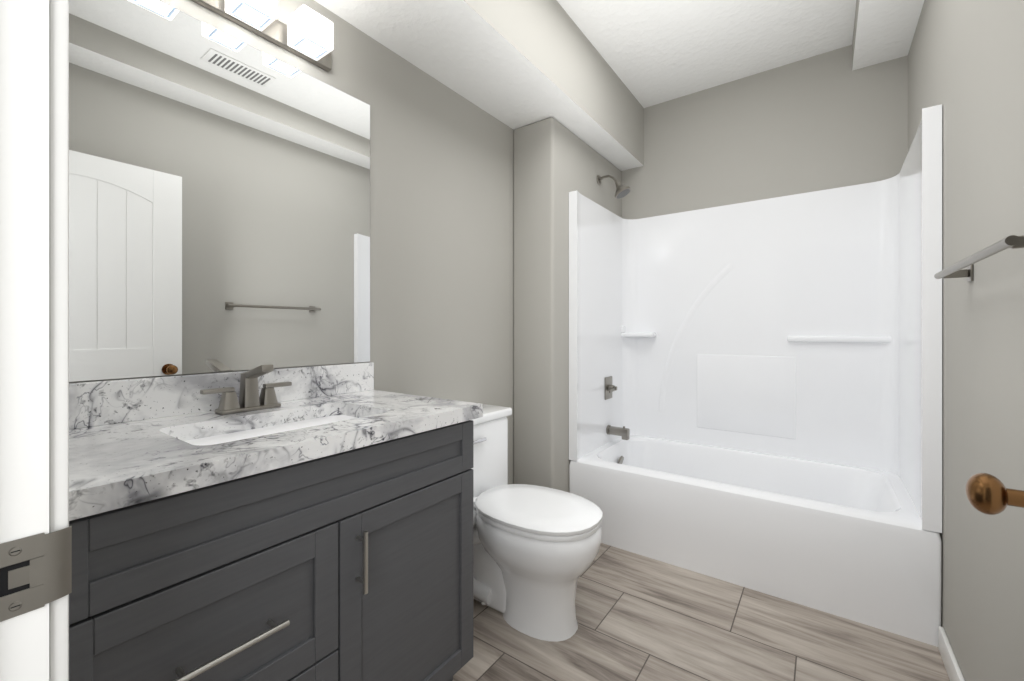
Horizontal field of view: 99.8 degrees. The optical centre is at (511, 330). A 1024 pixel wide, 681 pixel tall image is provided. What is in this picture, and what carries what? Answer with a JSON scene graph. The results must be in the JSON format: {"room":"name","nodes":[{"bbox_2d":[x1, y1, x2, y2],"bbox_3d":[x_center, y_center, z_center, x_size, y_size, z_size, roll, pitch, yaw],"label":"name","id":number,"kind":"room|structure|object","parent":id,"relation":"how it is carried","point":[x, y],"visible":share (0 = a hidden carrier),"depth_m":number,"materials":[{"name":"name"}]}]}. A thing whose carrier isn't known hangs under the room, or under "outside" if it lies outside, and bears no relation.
{"room":"bathroom","nodes":[
{"label":"bathroom","id":0,"kind":"room"},
{"bbox_2d":[69,0,513,484],"bbox_3d":[-0.337,-0.200,2.046,0.120,2.650,3.160,0,0,36],"label":"wall","id":1,"kind":"structure","parent":0,"point":[441,241],"depth_m":1.91,"materials":[{"name":"grey paint"}]},
{"bbox_2d":[69,0,369,381],"bbox_3d":[-0.817,-0.372,1.274,0.006,0.983,0.930,0,0,36],"label":"wall mirror","id":2,"kind":"object","parent":1,"relation":"attached to","point":[219,200],"visible":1,"depth_m":1.21,"materials":[{"name":"clear glass"}]},
{"bbox_2d":[192,0,332,71],"bbox_3d":[-0.759,-0.944,1.241,0.139,0.091,0.580,0,0,36],"label":"sconce","id":3,"kind":"object","parent":1,"relation":"attached to","point":[305,32],"visible":1,"depth_m":1.32,"materials":[{"name":"white glass"}]},
{"bbox_2d":[314,0,643,170],"bbox_3d":[-0.100,-1.328,1.919,0.414,0.394,2.849,0,0,36],"label":"ceiling","id":4,"kind":"structure","parent":0,"point":[514,64],"depth_m":1.92,"materials":[{"name":"grey paint"}]},
{"bbox_2d":[514,117,621,491],"bbox_3d":[0.391,-0.003,2.726,0.262,2.256,0.965,0,0,36],"label":"wall","id":5,"kind":"structure","parent":0,"point":[556,162],"depth_m":2.34,"materials":[{"name":"grey paint"}]},
{"bbox_2d":[596,175,630,198],"bbox_3d":[0.629,-0.897,2.658,0.207,0.170,0.103,0,0,36],"label":"shower head","id":6,"kind":"object","parent":5,"relation":"attached to","point":[622,191],"visible":1,"depth_m":2.63},
{"bbox_2d":[453,543,949,680],"bbox_3d":[0.105,1.175,1.060,1.994,0.100,4.240,0,0,36],"label":"floor","id":7,"kind":"structure","parent":0,"point":[641,617],"depth_m":1.56,"materials":[{"name":"wood"}]},
{"bbox_2d":[69,362,482,680],"bbox_3d":[-0.587,0.608,1.110,0.572,1.035,0.940,0,0,36],"label":"bathroom vanity","id":8,"kind":"object","parent":7,"relation":"on","point":[267,522],"visible":0.94,"depth_m":0.93,"materials":[{"name":"grey wood"}]},
{"bbox_2d":[199,364,291,415],"bbox_3d":[-0.713,0.158,1.201,0.139,0.135,0.234,0,0,36],"label":"faucet","id":9,"kind":"object","parent":8,"relation":"on","point":[250,403],"depth_m":1.20,"materials":[{"name":"silver metal"}]},
{"bbox_2d":[471,404,602,641],"bbox_3d":[0.004,0.744,1.769,0.750,0.762,0.456,0,0,36],"label":"toilet","id":10,"kind":"object","parent":7,"relation":"on","point":[536,548],"visible":0.79,"depth_m":1.61,"materials":[{"name":"white ceramic"}]},
{"bbox_2d":[569,104,941,646],"bbox_3d":[1.149,0.162,2.278,1.486,1.926,0.797,0,0,36],"label":"shower","id":11,"kind":"object","parent":7,"relation":"on","point":[755,395],"visible":1,"depth_m":2.31,"materials":[{"name":"white plastic"}]},
{"bbox_2d":[557,0,855,107],"bbox_3d":[0.422,-1.575,1.497,1.994,0.100,3.160,0,0,36],"label":"ceiling","id":12,"kind":"structure","parent":0,"point":[653,52],"depth_m":2.23,"materials":[{"name":"white paint"}]},
{"bbox_2d":[852,0,923,70],"bbox_3d":[1.064,-1.455,1.076,0.220,0.140,2.849,0,0,36],"label":"ceiling soffit","id":13,"kind":"structure","parent":12,"relation":"attached to","point":[883,30],"depth_m":1.99,"materials":[{"name":"grey paint"}]},
{"bbox_2d":[621,45,907,218],"bbox_3d":[1.313,-0.200,2.728,1.754,2.650,0.120,0,0,36],"label":"wall","id":14,"kind":"structure","parent":0,"point":[828,120],"depth_m":2.50,"materials":[{"name":"grey paint"}]},
{"bbox_2d":[908,0,1023,680],"bbox_3d":[1.181,-0.200,0.948,0.120,2.650,3.160,0,0,36],"label":"wall","id":15,"kind":"structure","parent":0,"point":[966,64],"depth_m":1.16,"materials":[{"name":"grey paint"}]},
{"bbox_2d":[938,626,964,680],"bbox_3d":[0.450,1.083,1.536,1.753,0.085,1.217,0,0,36],"label":"baseboard","id":16,"kind":"structure","parent":15,"relation":"attached to","point":[953,670],"depth_m":1.41,"materials":[{"name":"white wood"}]},
{"bbox_2d":[934,235,1023,281],"bbox_3d":[1.116,-0.165,1.022,0.072,0.048,0.625,0,0,36],"label":"towel rail","id":17,"kind":"object","parent":15,"relation":"attached to","point":[1010,242],"visible":0.98,"depth_m":0.96,"materials":[{"name":"silver metal"}]},
{"bbox_2d":[965,473,1023,514],"bbox_3d":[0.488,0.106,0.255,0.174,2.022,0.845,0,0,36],"label":"door knob","id":18,"kind":"object","parent":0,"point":[988,494],"depth_m":0.57,"materials":[{"name":"brown metal"}]},
{"bbox_3d":[-0.428,-0.200,0.323,1.754,2.650,0.120,0,0,36],"label":"wall","id":19,"kind":"structure","parent":0,"visible":0},
{"bbox_2d":[0,0,71,680],"bbox_3d":[-0.110,0.072,0.102,0.978,2.105,0.135,0,0,36],"label":"door frame","id":20,"kind":"structure","parent":19,"relation":"attached to","point":[35,559],"depth_m":0.39,"materials":[{"name":"white wood"}]}
]}

